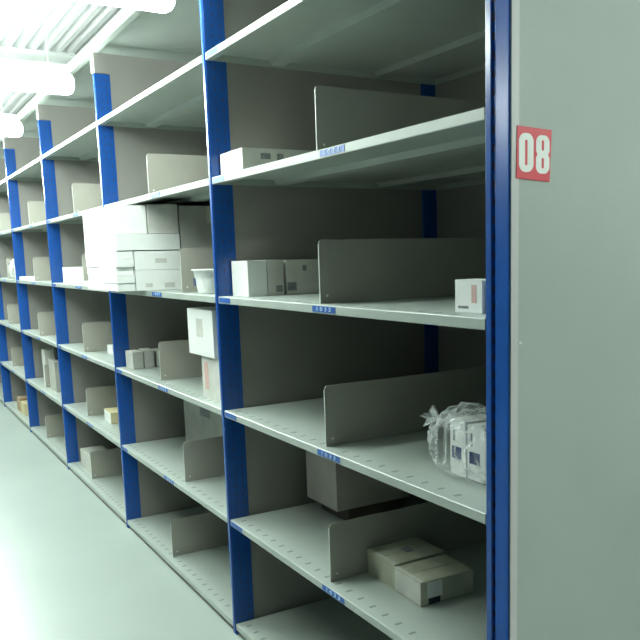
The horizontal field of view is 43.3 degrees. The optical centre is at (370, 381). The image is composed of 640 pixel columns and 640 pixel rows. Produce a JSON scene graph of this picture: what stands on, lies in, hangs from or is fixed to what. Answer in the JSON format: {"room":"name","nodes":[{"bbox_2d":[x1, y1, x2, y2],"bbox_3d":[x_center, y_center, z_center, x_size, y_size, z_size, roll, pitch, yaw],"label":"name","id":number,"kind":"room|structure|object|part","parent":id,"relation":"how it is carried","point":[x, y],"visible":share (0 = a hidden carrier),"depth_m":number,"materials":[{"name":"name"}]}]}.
{"room":"storage room","nodes":[
{"label":"storage room","id":0,"kind":"room"},
{"bbox_2d":[0,0,122,114],"bbox_3d":[-1.097,-2.360,5.264,6.545,0.100,16.000,-7,11,-31],"label":"ceiling","id":1,"kind":"structure","parent":0,"point":[71,25],"depth_m":5.16,"materials":[{"name":"metal"}]},
{"bbox_2d":[0,90,22,136],"bbox_3d":[-2.850,-1.872,4.907,1.300,0.663,0.116,-7,11,-31],"label":"lamp","id":2,"kind":"object","parent":1,"relation":"hanging from","point":[9,127],"visible":1,"depth_m":5.21,"materials":[{"name":"plastic"}]},
{"bbox_2d":[0,120,22,136],"bbox_3d":[-2.843,-1.596,4.951,1.300,0.104,0.116,-7,11,-31],"label":"diffuser","id":3,"kind":"object","parent":2,"relation":"attached to","point":[10,128],"depth_m":5.21,"materials":[{"name":"plastic"}]},
{"bbox_2d":[0,0,73,94],"bbox_3d":[-2.037,-1.688,3.618,1.300,0.663,0.116,-7,11,-31],"label":"lamp","id":4,"kind":"object","parent":1,"relation":"hanging from","point":[15,74],"visible":1,"depth_m":3.87,"materials":[{"name":"plastic"}]},
{"bbox_2d":[0,67,73,94],"bbox_3d":[-2.030,-1.412,3.661,1.300,0.104,0.116,-7,11,-31],"label":"diffuser","id":5,"kind":"object","parent":4,"relation":"attached to","point":[52,80],"depth_m":3.88,"materials":[{"name":"plastic"}]},
{"bbox_2d":[0,46,76,64],"bbox_3d":[-1.670,-2.391,6.149,6.500,0.084,0.100,-7,11,-31],"label":"trim","id":6,"kind":"structure","parent":1,"relation":"attached to","point":[5,52],"depth_m":5.70,"materials":[{"name":"paint"}]},
{"bbox_2d":[72,0,174,12],"bbox_3d":[-1.224,-1.505,2.329,1.300,0.663,0.116,-7,11,-31],"label":"lamp","id":7,"kind":"object","parent":1,"relation":"hanging from","point":[161,6],"visible":1,"depth_m":2.64,"materials":[{"name":"plastic"}]},
{"bbox_2d":[0,402,242,639],"bbox_3d":[-1.041,0.648,5.728,6.700,0.132,16.200,-7,11,-31],"label":"floor","id":8,"kind":"structure","parent":0,"point":[71,568],"depth_m":3.81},
{"bbox_2d":[0,153,4,404],"bbox_3d":[-3.777,-1.143,8.962,0.997,2.531,1.557,-7,11,-31],"label":"bay","id":9,"kind":"object","parent":8,"relation":"on","point":[1,154],"visible":0.02,"depth_m":8.67,"materials":[{"name":"paint"}]},
{"bbox_3d":[-3.731,0.077,9.122,0.985,0.025,1.485,-7,11,-31],"label":"shelf","id":10,"kind":"part","parent":9,"relation":"part of","materials":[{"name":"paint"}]},
{"bbox_2d":[0,131,38,429],"bbox_3d":[-2.972,-0.961,7.685,0.997,2.531,1.557,-7,11,-31],"label":"bay","id":11,"kind":"object","parent":8,"relation":"on","point":[13,377],"visible":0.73,"depth_m":8.09,"materials":[{"name":"paint"}]},
{"bbox_3d":[-2.978,-1.815,7.518,0.985,0.025,1.485,-7,11,-31],"label":"shelf","id":12,"kind":"part","parent":11,"relation":"part of","materials":[{"name":"metal"}]},
{"bbox_2d":[0,213,10,231],"bbox_3d":[-3.056,-1.517,7.678,0.901,0.181,0.033,-7,11,-31],"label":"divider","id":13,"kind":"object","parent":11,"relation":"on","point":[5,222],"visible":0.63,"depth_m":7.46,"materials":[{"name":"paint"}]},
{"bbox_3d":[-2.968,-1.400,7.583,0.985,0.025,1.485,-7,11,-31],"label":"shelf","id":14,"kind":"part","parent":11,"relation":"part of","materials":[{"name":"metal"}]},
{"bbox_3d":[-2.958,-0.985,7.649,0.985,0.025,1.485,-7,11,-31],"label":"shelf","id":15,"kind":"part","parent":11,"relation":"part of","materials":[{"name":"metal"}]},
{"bbox_2d":[6,259,14,278],"bbox_3d":[-2.923,-1.075,7.550,0.901,0.181,0.033,-7,11,-31],"label":"divider","id":16,"kind":"object","parent":11,"relation":"on","point":[7,260],"visible":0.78,"depth_m":7.32,"materials":[{"name":"paint"}]},
{"bbox_3d":[-2.947,-0.571,7.715,0.985,0.025,1.485,-7,11,-31],"label":"shelf","id":17,"kind":"part","parent":11,"relation":"part of","materials":[{"name":"metal"}]},
{"bbox_2d":[8,259,14,277],"bbox_3d":[-3.098,-1.020,7.171,0.233,0.197,0.359,-7,11,-31],"label":"plastic bag","id":18,"kind":"object","parent":11,"relation":"on","point":[12,263],"visible":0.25,"depth_m":7.11,"materials":[{"name":"white"}]},
{"bbox_3d":[-2.937,-0.156,7.780,0.985,0.025,1.485,-7,11,-31],"label":"shelf","id":19,"kind":"part","parent":11,"relation":"part of","materials":[{"name":"metal"}]},
{"bbox_2d":[7,304,19,323],"bbox_3d":[-2.996,-0.676,7.728,0.901,0.181,0.033,-7,11,-31],"label":"divider","id":20,"kind":"object","parent":11,"relation":"on","point":[13,309],"visible":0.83,"depth_m":7.51,"materials":[{"name":"paint"}]},
{"bbox_3d":[-3.355,-1.025,8.298,0.986,2.464,0.022,-7,11,-31],"label":"panel","id":21,"kind":"part","parent":11,"relation":"part of","materials":[{"name":"paint"}]},
{"bbox_3d":[-2.926,0.259,7.846,0.985,0.025,1.485,-7,11,-31],"label":"shelf","id":22,"kind":"part","parent":11,"relation":"part of","materials":[{"name":"metal"}]},
{"bbox_2d":[11,347,23,365],"bbox_3d":[-3.070,-0.288,7.975,0.901,0.181,0.033,-7,11,-31],"label":"divider","id":23,"kind":"object","parent":11,"relation":"on","point":[17,352],"visible":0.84,"depth_m":7.75,"materials":[{"name":"paint"}]},
{"bbox_2d":[17,395,26,411],"bbox_3d":[-3.288,0.204,7.766,0.201,0.125,0.190,-7,11,-31],"label":"carton","id":24,"kind":"object","parent":11,"relation":"on","point":[19,398],"visible":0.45,"depth_m":7.70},
{"bbox_2d":[20,400,28,415],"bbox_3d":[-3.169,0.238,7.578,0.200,0.110,0.220,-7,11,-31],"label":"carton","id":25,"kind":"object","parent":11,"relation":"on","point":[24,405],"visible":0.3,"depth_m":7.46,"materials":[{"name":"cardboard"}]},
{"bbox_2d":[2,97,94,465],"bbox_3d":[-2.168,-0.779,6.409,0.997,2.531,1.557,-7,11,-31],"label":"bay","id":26,"kind":"object","parent":8,"relation":"on","point":[22,155],"visible":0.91,"depth_m":6.72,"materials":[{"name":"paint"}]},
{"bbox_3d":[-2.174,-1.633,6.241,0.985,0.025,1.485,-7,11,-31],"label":"shelf","id":27,"kind":"part","parent":26,"relation":"part of","materials":[{"name":"metal"}]},
{"bbox_2d":[19,276,34,280],"bbox_3d":[-2.735,-0.834,6.479,0.125,0.030,0.310,-7,11,-31],"label":"packet","id":28,"kind":"object","parent":26,"relation":"on","point":[24,278],"visible":0.56,"depth_m":6.35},
{"bbox_3d":[-2.163,-1.218,6.307,0.985,0.025,1.485,-7,11,-31],"label":"shelf","id":29,"kind":"part","parent":26,"relation":"part of","materials":[{"name":"metal"}]},
{"bbox_3d":[-2.550,-0.843,7.021,0.986,2.464,0.022,-7,11,-31],"label":"panel","id":30,"kind":"part","parent":26,"relation":"part of","materials":[{"name":"paint"}]},
{"bbox_3d":[-2.153,-0.804,6.372,0.985,0.025,1.485,-7,11,-31],"label":"shelf","id":31,"kind":"part","parent":26,"relation":"part of","materials":[{"name":"metal"}]},
{"bbox_2d":[28,201,45,223],"bbox_3d":[-2.222,-1.329,6.355,0.901,0.181,0.033,-7,11,-31],"label":"divider","id":32,"kind":"object","parent":26,"relation":"on","point":[36,209],"visible":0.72,"depth_m":6.14,"materials":[{"name":"paint"}]},
{"bbox_3d":[-2.142,-0.389,6.438,0.985,0.025,1.485,-7,11,-31],"label":"shelf","id":33,"kind":"part","parent":26,"relation":"part of","materials":[{"name":"metal"}]},
{"bbox_2d":[33,257,50,280],"bbox_3d":[-2.209,-0.914,6.416,0.901,0.181,0.033,-7,11,-31],"label":"divider","id":34,"kind":"object","parent":26,"relation":"on","point":[41,265],"visible":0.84,"depth_m":6.20,"materials":[{"name":"paint"}]},
{"bbox_3d":[-2.132,0.026,6.504,0.985,0.025,1.485,-7,11,-31],"label":"shelf","id":35,"kind":"part","parent":26,"relation":"part of","materials":[{"name":"metal"}]},
{"bbox_2d":[37,312,55,335],"bbox_3d":[-2.180,-0.492,6.435,0.901,0.181,0.033,-7,11,-31],"label":"divider","id":36,"kind":"object","parent":26,"relation":"on","point":[46,320],"visible":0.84,"depth_m":6.22,"materials":[{"name":"paint"}]},
{"bbox_2d":[44,364,49,386],"bbox_3d":[-2.197,-0.092,6.600,0.901,0.181,0.033,-7,11,-31],"label":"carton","id":37,"kind":"object","parent":26,"relation":"on","point":[46,367],"visible":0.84,"depth_m":6.36,"materials":[{"name":"cardboard"}]},
{"bbox_2d":[41,348,54,384],"bbox_3d":[-2.504,-0.127,6.517,0.260,0.290,0.140,-7,11,-31],"label":"carton","id":38,"kind":"object","parent":26,"relation":"on","point":[46,353],"visible":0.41,"depth_m":6.40,"materials":[{"name":"cardboard"}]},
{"bbox_3d":[-2.122,0.441,6.569,0.985,0.025,1.485,-7,11,-31],"label":"shelf","id":39,"kind":"part","parent":26,"relation":"part of","materials":[{"name":"metal"}]},
{"bbox_2d":[48,358,60,391],"bbox_3d":[-2.330,-0.065,6.266,0.280,0.238,0.240,-7,11,-31],"label":"carton","id":40,"kind":"object","parent":26,"relation":"on","point":[54,375],"visible":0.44,"depth_m":6.13,"materials":[{"name":"cardboard"}]},
{"bbox_2d":[54,348,57,358],"bbox_3d":[-2.400,-0.218,6.176,0.040,0.090,0.090,-7,11,-31],"label":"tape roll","id":41,"kind":"object","parent":40,"relation":"on","point":[55,349],"visible":0.43,"depth_m":6.15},
{"bbox_2d":[45,414,64,437],"bbox_3d":[-2.236,0.315,6.717,0.901,0.181,0.033,-7,11,-31],"label":"divider","id":42,"kind":"object","parent":26,"relation":"on","point":[54,424],"visible":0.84,"depth_m":6.51,"materials":[{"name":"paint"}]},
{"bbox_2d":[35,42,200,523],"bbox_3d":[-1.363,-0.598,5.132,0.997,2.531,1.557,-7,11,-31],"label":"bay","id":43,"kind":"object","parent":8,"relation":"on","point":[68,141],"visible":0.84,"depth_m":5.43,"materials":[{"name":"paint"}]},
{"bbox_3d":[-1.369,-1.451,4.965,0.985,0.025,1.485,-7,11,-31],"label":"shelf","id":44,"kind":"part","parent":43,"relation":"part of","materials":[{"name":"metal"}]},
{"bbox_2d":[62,267,83,283],"bbox_3d":[-1.855,-0.683,5.150,0.125,0.104,0.470,-7,11,-31],"label":"carton","id":45,"kind":"object","parent":43,"relation":"on","point":[71,275],"visible":0.53,"depth_m":5.05,"materials":[{"name":"cardboard"}]},
{"bbox_3d":[-1.358,-1.037,5.030,0.985,0.025,1.485,-7,11,-31],"label":"shelf","id":46,"kind":"part","parent":43,"relation":"part of","materials":[{"name":"metal"}]},
{"bbox_3d":[-1.745,-0.661,5.745,0.986,2.464,0.022,-7,11,-31],"label":"panel","id":47,"kind":"part","parent":43,"relation":"part of","materials":[{"name":"paint"}]},
{"bbox_3d":[-1.348,-0.622,5.096,0.985,0.025,1.485,-7,11,-31],"label":"shelf","id":48,"kind":"part","parent":43,"relation":"part of","materials":[{"name":"metal"}]},
{"bbox_2d":[82,254,88,280],"bbox_3d":[-1.335,-0.717,5.031,0.901,0.181,0.033,-7,11,-31],"label":"divider","id":49,"kind":"object","parent":43,"relation":"on","point":[85,275],"visible":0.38,"depth_m":4.79,"materials":[{"name":"paint"}]},
{"bbox_3d":[-1.338,-0.207,5.161,0.985,0.025,1.485,-7,11,-31],"label":"shelf","id":50,"kind":"part","parent":43,"relation":"part of","materials":[{"name":"metal"}]},
{"bbox_2d":[72,183,101,212],"bbox_3d":[-1.407,-1.145,5.062,0.901,0.181,0.033,-7,11,-31],"label":"divider","id":51,"kind":"object","parent":43,"relation":"on","point":[85,196],"visible":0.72,"depth_m":4.85,"materials":[{"name":"paint"}]},
{"bbox_3d":[-1.327,0.207,5.227,0.985,0.025,1.485,-7,11,-31],"label":"shelf","id":52,"kind":"part","parent":43,"relation":"part of","materials":[{"name":"metal"}]},
{"bbox_2d":[80,445,106,472],"bbox_3d":[-1.876,0.529,5.518,0.150,0.115,0.300,-7,11,-31],"label":"carton","id":53,"kind":"object","parent":43,"relation":"on","point":[85,452],"visible":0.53,"depth_m":5.52,"materials":[{"name":"cardboard"}]},
{"bbox_3d":[-1.317,0.622,5.293,0.985,0.025,1.485,-7,11,-31],"label":"shelf","id":54,"kind":"part","parent":43,"relation":"part of","materials":[{"name":"metal"}]},
{"bbox_2d":[82,321,112,351],"bbox_3d":[-1.410,-0.323,5.242,0.901,0.181,0.033,-7,11,-31],"label":"divider","id":55,"kind":"object","parent":43,"relation":"on","point":[96,335],"visible":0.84,"depth_m":5.04,"materials":[{"name":"paint"}]},
{"bbox_2d":[86,385,117,415],"bbox_3d":[-1.433,0.083,5.369,0.901,0.181,0.033,-7,11,-31],"label":"divider","id":56,"kind":"object","parent":43,"relation":"on","point":[97,398],"visible":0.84,"depth_m":5.17,"materials":[{"name":"paint"}]},
{"bbox_2d":[90,448,122,478],"bbox_3d":[-1.436,0.495,5.455,0.901,0.181,0.033,-7,11,-31],"label":"divider","id":57,"kind":"object","parent":43,"relation":"on","point":[104,463],"visible":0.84,"depth_m":5.26,"materials":[{"name":"paint"}]},
{"bbox_2d":[107,344,113,354],"bbox_3d":[-1.548,-0.200,4.906,0.080,0.050,0.120,-7,11,-31],"label":"carton","id":58,"kind":"object","parent":43,"relation":"on","point":[109,347],"visible":0.31,"depth_m":4.88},
{"bbox_2d":[104,407,118,423],"bbox_3d":[-1.510,0.200,4.999,0.241,0.070,0.180,-7,10,-29],"label":"carton","id":59,"kind":"object","parent":43,"relation":"on","point":[111,414],"visible":0.41,"depth_m":4.89,"materials":[{"name":"cardboard"}]},
{"bbox_2d":[90,0,232,628],"bbox_3d":[-0.558,-0.416,3.856,0.997,2.531,1.557,-7,11,-31],"label":"bay","id":60,"kind":"object","parent":8,"relation":"on","point":[143,106],"visible":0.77,"depth_m":4.11,"materials":[{"name":"paint"}]},
{"bbox_2d":[87,282,134,291],"bbox_3d":[-1.250,-0.460,3.861,0.076,0.036,0.580,-7,11,-31],"label":"carton","id":61,"kind":"object","parent":60,"relation":"on","point":[118,287],"visible":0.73,"depth_m":3.68,"materials":[{"name":"cardboard"}]},
{"bbox_2d":[88,274,100,281],"bbox_3d":[-1.325,-0.513,3.977,0.073,0.036,0.262,-7,11,-31],"label":"carton","id":62,"kind":"object","parent":61,"relation":"on","point":[92,278],"visible":0.34,"depth_m":3.97,"materials":[{"name":"cardboard"}]},
{"bbox_2d":[87,267,98,274],"bbox_3d":[-1.335,-0.551,3.984,0.073,0.036,0.262,-7,11,-31],"label":"carton","id":63,"kind":"object","parent":62,"relation":"on","point":[90,270],"visible":0.45,"depth_m":3.96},
{"bbox_2d":[100,275,134,282],"bbox_3d":[-1.175,-0.478,3.732,0.079,0.036,0.300,-7,11,-31],"label":"carton","id":64,"kind":"object","parent":61,"relation":"on","point":[104,278],"visible":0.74,"depth_m":3.62,"materials":[{"name":"cardboard"}]},
{"bbox_2d":[99,267,133,274],"bbox_3d":[-1.184,-0.516,3.740,0.079,0.036,0.300,-7,11,-31],"label":"carton","id":65,"kind":"object","parent":64,"relation":"on","point":[102,270],"visible":0.98,"depth_m":3.63,"materials":[{"name":"cardboard"}]},
{"bbox_2d":[86,259,133,266],"bbox_3d":[-1.248,-0.567,3.838,0.076,0.036,0.580,-7,11,-31],"label":"carton","id":66,"kind":"object","parent":65,"relation":"on","point":[103,262],"visible":0.91,"depth_m":3.66,"materials":[{"name":"cardboard"}]},
{"bbox_2d":[85,250,132,259],"bbox_3d":[-1.254,-0.604,3.839,0.076,0.036,0.580,-7,11,-31],"label":"carton","id":67,"kind":"object","parent":66,"relation":"on","point":[106,254],"visible":0.99,"depth_m":3.66,"materials":[{"name":"cardboard"}]},
{"bbox_2d":[125,350,143,368],"bbox_3d":[-1.236,-0.118,4.215,0.055,0.088,0.120,-7,11,-33],"label":"carton","id":68,"kind":"object","parent":60,"relation":"on","point":[134,358],"visible":1,"depth_m":4.17,"materials":[{"name":"cardboard"}]},
{"bbox_2d":[138,348,154,367],"bbox_3d":[-1.181,-0.126,4.245,0.050,0.092,0.126,-6,10,-28],"label":"carton","id":69,"kind":"object","parent":60,"relation":"on","point":[148,354],"visible":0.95,"depth_m":4.19,"materials":[{"name":"cardboard"}]},
{"bbox_3d":[-0.564,-1.270,3.688,0.985,0.025,1.485,-7,11,-31],"label":"shelf","id":70,"kind":"part","parent":60,"relation":"part of","materials":[{"name":"metal"}]},
{"bbox_3d":[-0.941,-0.480,4.468,0.986,2.464,0.022,-7,11,-31],"label":"panel","id":71,"kind":"part","parent":60,"relation":"part of","materials":[{"name":"paint"}]},
{"bbox_2d":[152,348,159,366],"bbox_3d":[-1.132,-0.129,4.279,0.050,0.085,0.120,-7,11,-33],"label":"carton","id":72,"kind":"object","parent":60,"relation":"on","point":[156,351],"visible":0.45,"depth_m":4.23,"materials":[{"name":"cardboard"}]},
{"bbox_3d":[-0.554,-0.855,3.754,0.985,0.025,1.485,-7,11,-31],"label":"shelf","id":73,"kind":"part","parent":60,"relation":"part of","materials":[{"name":"metal"}]},
{"bbox_2d":[133,269,181,290],"bbox_3d":[-1.113,-0.500,3.913,0.208,0.092,0.556,-7,11,-31],"label":"carton","id":74,"kind":"object","parent":60,"relation":"on","point":[153,279],"visible":0.49,"depth_m":3.68,"materials":[{"name":"cardboard"}]},
{"bbox_2d":[131,250,179,269],"bbox_3d":[-1.120,-0.591,3.912,0.210,0.084,0.571,-7,10,-31],"label":"carton","id":75,"kind":"object","parent":74,"relation":"on","point":[143,260],"visible":0.65,"depth_m":3.67,"materials":[{"name":"cardboard"}]},
{"bbox_2d":[84,234,179,252],"bbox_3d":[-1.160,-0.668,3.884,0.290,0.072,0.585,-7,11,-32],"label":"carton","id":76,"kind":"object","parent":75,"relation":"on","point":[114,242],"visible":0.93,"depth_m":3.66,"materials":[{"name":"cardboard"}]},
{"bbox_2d":[82,205,146,237],"bbox_3d":[-1.232,-0.763,3.849,0.145,0.125,0.585,-7,11,-31],"label":"carton","id":77,"kind":"object","parent":76,"relation":"on","point":[113,219],"visible":0.97,"depth_m":3.63,"materials":[{"name":"cardboard"}]},
{"bbox_2d":[145,204,178,233],"bbox_3d":[-1.100,-0.779,3.915,0.139,0.130,0.580,-7,11,-31],"label":"carton","id":78,"kind":"object","parent":76,"relation":"on","point":[160,218],"visible":0.45,"depth_m":3.67,"materials":[{"name":"cardboard"}]},
{"bbox_3d":[-0.543,-0.440,3.819,0.985,0.025,1.485,-7,11,-31],"label":"shelf","id":79,"kind":"part","parent":60,"relation":"part of","materials":[{"name":"metal"}]},
{"bbox_3d":[-0.533,-0.026,3.885,0.985,0.025,1.485,-7,11,-31],"label":"shelf","id":80,"kind":"part","parent":60,"relation":"part of","materials":[{"name":"metal"}]},
{"bbox_3d":[-0.522,0.389,3.950,0.985,0.025,1.485,-7,11,-31],"label":"shelf","id":81,"kind":"part","parent":60,"relation":"part of","materials":[{"name":"metal"}]},
{"bbox_2d":[146,153,208,193],"bbox_3d":[-0.609,-0.965,3.798,0.901,0.181,0.033,-7,11,-31],"label":"divider","id":82,"kind":"object","parent":60,"relation":"on","point":[164,171],"visible":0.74,"depth_m":3.61,"materials":[{"name":"paint"}]},
{"bbox_2d":[158,339,201,379],"bbox_3d":[-0.605,-0.144,3.983,0.901,0.181,0.033,-7,11,-31],"label":"divider","id":83,"kind":"object","parent":60,"relation":"on","point":[176,361],"visible":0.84,"depth_m":3.78,"materials":[{"name":"paint"}]},
{"bbox_3d":[-0.512,0.804,4.016,0.985,0.025,1.485,-7,11,-31],"label":"shelf","id":84,"kind":"part","parent":60,"relation":"part of","materials":[{"name":"metal"}]},
{"bbox_2d":[179,248,213,292],"bbox_3d":[-0.406,-0.507,3.557,0.901,0.181,0.033,-7,11,-31],"label":"divider","id":85,"kind":"object","parent":60,"relation":"on","point":[190,258],"visible":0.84,"depth_m":3.33,"materials":[{"name":"paint"}]},
{"bbox_2d":[170,512,228,556],"bbox_3d":[-0.567,0.694,4.055,0.901,0.181,0.033,-7,11,-31],"label":"divider","id":86,"kind":"object","parent":60,"relation":"on","point":[195,533],"visible":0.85,"depth_m":3.88,"materials":[{"name":"paint"}]},
{"bbox_2d":[183,400,222,441],"bbox_3d":[-0.690,0.177,4.084,0.316,0.360,0.621,-7,11,-31],"label":"carton","id":87,"kind":"object","parent":60,"relation":"on","point":[200,423],"visible":0.04,"depth_m":4.06,"materials":[{"name":"cardboard"}]},
{"bbox_2d":[191,269,214,293],"bbox_3d":[-0.632,-0.404,3.216,0.139,0.095,0.156,-7,11,-31],"label":"plastic tub","id":88,"kind":"object","parent":60,"relation":"on","point":[204,278],"visible":0.66,"depth_m":3.15,"materials":[{"name":"plastic"}]},
{"bbox_2d":[183,436,224,481],"bbox_3d":[-0.449,0.307,3.799,0.901,0.181,0.033,-7,11,-31],"label":"divider","id":89,"kind":"object","parent":60,"relation":"on","point":[203,458],"visible":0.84,"depth_m":3.60,"materials":[{"name":"paint"}]},
{"bbox_2d":[201,355,220,401],"bbox_3d":[-0.529,-0.024,3.239,0.221,0.172,0.238,-7,11,-31],"label":"carton","id":90,"kind":"object","parent":60,"relation":"on","point":[210,366],"visible":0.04,"depth_m":3.20,"materials":[{"name":"cardboard"}]},
{"bbox_2d":[187,306,218,358],"bbox_3d":[-0.588,-0.208,3.265,0.216,0.185,0.270,-7,11,-32],"label":"carton","id":91,"kind":"object","parent":90,"relation":"on","point":[202,322],"visible":0.52,"depth_m":3.19,"materials":[{"name":"cardboard"}]},
{"bbox_3d":[-0.659,-0.025,3.239,0.001,0.112,0.043,-7,11,-31],"label":"pink panel","id":92,"kind":"part","parent":90,"relation":"part of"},
{"bbox_3d":[-0.883,-0.575,4.075,0.338,0.178,0.570,-7,11,-31],"label":"carton","id":93,"kind":"object","parent":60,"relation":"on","visible":0},
{"bbox_2d":[160,206,212,250],"bbox_3d":[-0.909,-0.763,4.041,0.298,0.200,0.596,-7,11,-31],"label":"carton","id":94,"kind":"object","parent":93,"relation":"on","point":[194,222],"visible":0.42,"depth_m":3.75,"materials":[{"name":"cardboard"}]},
{"bbox_2d":[199,0,639,639],"bbox_3d":[0.257,-0.232,2.563,0.997,2.531,1.596,-7,11,-31],"label":"bay","id":95,"kind":"object","parent":8,"relation":"on","point":[557,338],"visible":0.95,"depth_m":2.17,"materials":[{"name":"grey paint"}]},
{"bbox_2d":[231,260,267,296],"bbox_3d":[-0.434,-0.371,2.883,0.073,0.125,0.133,-7,11,-33],"label":"carton","id":96,"kind":"object","parent":95,"relation":"on","point":[249,278],"visible":1,"depth_m":2.84,"materials":[{"name":"cardboard"}]},
{"bbox_2d":[220,147,311,174],"bbox_3d":[-0.348,-0.768,2.834,0.301,0.078,0.203,-7,10,-30],"label":"carton","id":97,"kind":"object","parent":95,"relation":"on","point":[241,158],"visible":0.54,"depth_m":2.72,"materials":[{"name":"cardboard"}]},
{"bbox_2d":[266,260,283,295],"bbox_3d":[-0.370,-0.379,2.918,0.062,0.126,0.132,-7,10,-30],"label":"carton","id":98,"kind":"object","parent":95,"relation":"on","point":[275,272],"visible":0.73,"depth_m":2.86,"materials":[{"name":"cardboard"}]},
{"bbox_2d":[283,259,318,294],"bbox_3d":[-0.280,-0.389,2.972,0.130,0.124,0.139,-7,10,-30],"label":"carton","id":99,"kind":"object","parent":95,"relation":"on","point":[301,276],"visible":0.71,"depth_m":2.91,"materials":[{"name":"cardboard"}]},
{"bbox_3d":[0.293,0.986,2.739,0.985,0.025,1.485,-7,11,-31],"label":"shelf","id":100,"kind":"part","parent":95,"relation":"part of","materials":[{"name":"metal"}]},
{"bbox_3d":[-0.136,-0.298,3.192,0.986,2.464,0.022,-7,11,-31],"label":"panel","id":101,"kind":"part","parent":95,"relation":"part of","materials":[{"name":"paint"}]},
{"bbox_3d":[0.241,-1.088,2.412,0.985,0.025,1.485,-7,11,-31],"label":"shelf","id":102,"kind":"part","parent":95,"relation":"part of","materials":[{"name":"metal"}]},
{"bbox_3d":[0.251,-0.673,2.477,0.985,0.025,1.485,-7,11,-31],"label":"shelf","id":103,"kind":"part","parent":95,"relation":"part of","materials":[{"name":"metal"}]},
{"bbox_3d":[0.262,-0.259,2.543,0.985,0.025,1.485,-7,11,-31],"label":"shelf","id":104,"kind":"part","parent":95,"relation":"part of","materials":[{"name":"metal"}]},
{"bbox_3d":[0.272,0.156,2.608,0.985,0.025,1.485,-7,11,-31],"label":"shelf","id":105,"kind":"part","parent":95,"relation":"part of","materials":[{"name":"metal"}]},
{"bbox_3d":[0.282,0.571,2.674,0.985,0.025,1.485,-7,11,-31],"label":"shelf","id":106,"kind":"part","parent":95,"relation":"part of","materials":[{"name":"metal"}]},
{"bbox_2d":[321,497,405,520],"bbox_3d":[-0.027,0.466,3.120,0.255,0.058,0.210,-7,11,-31],"label":"carton","id":107,"kind":"object","parent":95,"relation":"on","point":[385,506],"visible":0.19,"depth_m":3.03,"materials":[{"name":"cardboard"}]},
{"bbox_2d":[306,451,408,511],"bbox_3d":[-0.051,0.292,3.066,0.316,0.300,0.233,-7,11,-31],"label":"carton","id":108,"kind":"object","parent":107,"relation":"on","point":[338,487],"visible":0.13,"depth_m":2.96,"materials":[{"name":"cardboard"}]},
{"bbox_2d":[314,85,484,149],"bbox_3d":[0.224,-0.777,2.477,0.901,0.181,0.033,-7,11,-31],"label":"divider","id":109,"kind":"object","parent":95,"relation":"on","point":[342,115],"visible":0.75,"depth_m":2.32,"materials":[{"name":"paint"}]},
{"bbox_2d":[318,237,485,303],"bbox_3d":[0.229,-0.362,2.539,0.901,0.181,0.033,-7,11,-31],"label":"divider","id":110,"kind":"object","parent":95,"relation":"on","point":[350,270],"visible":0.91,"depth_m":2.43,"materials":[{"name":"paint"}]},
{"bbox_2d":[324,366,485,446],"bbox_3d":[0.242,0.053,2.600,0.901,0.181,0.033,-7,11,-31],"label":"divider","id":111,"kind":"object","parent":95,"relation":"on","point":[379,408],"visible":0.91,"depth_m":2.49,"materials":[{"name":"paint"}]},
{"bbox_2d":[367,537,445,587],"bbox_3d":[0.111,0.554,2.474,0.186,0.078,0.154,-7,11,-31],"label":"carton","id":112,"kind":"object","parent":95,"relation":"on","point":[382,560],"visible":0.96,"depth_m":2.45,"materials":[{"name":"cardboard"}]},
{"bbox_2d":[328,502,485,581],"bbox_3d":[0.252,0.468,2.666,0.901,0.181,0.033,-7,11,-31],"label":"divider","id":113,"kind":"object","parent":95,"relation":"on","point":[441,527],"visible":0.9,"depth_m":2.54,"materials":[{"name":"paint"}]},
{"bbox_2d":[394,554,472,606],"bbox_3d":[0.184,0.576,2.343,0.183,0.072,0.142,-7,10,-29],"label":"carton","id":114,"kind":"object","parent":95,"relation":"on","point":[429,581],"visible":1,"depth_m":2.30,"materials":[{"name":"cardboard"}]},
{"bbox_2d":[421,402,485,484],"bbox_3d":[0.273,0.148,2.004,0.207,0.176,0.316,-7,11,-31],"label":"plastic bag","id":115,"kind":"object","parent":95,"relation":"on","point":[433,418],"visible":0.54,"depth_m":2.04,"materials":[{"name":"white"}]},
{"bbox_2d":[450,414,485,477],"bbox_3d":[0.262,0.160,2.033,0.101,0.140,0.064,-7,10,-29],"label":"carton","id":116,"kind":"object","parent":115,"relation":"in","point":[459,463],"visible":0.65,"depth_m":2.01,"materials":[{"name":"cardboard"}]},
{"bbox_2d":[467,422,485,483],"bbox_3d":[0.298,0.170,1.977,0.101,0.136,0.064,-7,11,-32],"label":"carton","id":117,"kind":"object","parent":115,"relation":"in","point":[476,432],"visible":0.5,"depth_m":1.95,"materials":[{"name":"cardboard"}]},
{"bbox_3d":[0.683,-0.258,2.809,0.005,2.464,1.486,-7,11,-31],"label":"panel","id":118,"kind":"part","parent":95,"relation":"part of","materials":[{"name":"paint"}]},
{"bbox_2d":[455,279,485,312],"bbox_3d":[0.246,-0.197,1.834,0.061,0.074,0.090,-8,11,-34],"label":"carton","id":119,"kind":"object","parent":95,"relation":"on","point":[470,294],"visible":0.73,"depth_m":1.81,"materials":[{"name":"cardboard"}]},
{"bbox_3d":[0.232,-0.197,1.801,0.001,0.041,0.016,-8,11,-34],"label":"pink panel","id":120,"kind":"part","parent":119,"relation":"part of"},
{"bbox_3d":[0.298,-0.089,1.660,0.020,2.521,0.001,-7,11,-31],"label":"panel trim","id":121,"kind":"part","parent":95,"relation":"part of","materials":[{"name":"paint"}]},
{"bbox_2d":[516,125,551,181],"bbox_3d":[0.332,-0.461,1.626,0.096,0.107,0.002,-7,11,-31],"label":"number sign","id":122,"kind":"object","parent":95,"relation":"attached to","point":[533,148],"visible":1,"depth_m":1.62,"materials":[{"name":"plastic"}]},
{"bbox_3d":[0.694,-0.138,1.906,0.958,2.521,0.003,-7,11,-31],"label":"panel","id":123,"kind":"part","parent":95,"relation":"part of","materials":[{"name":"paint"}]}
]}

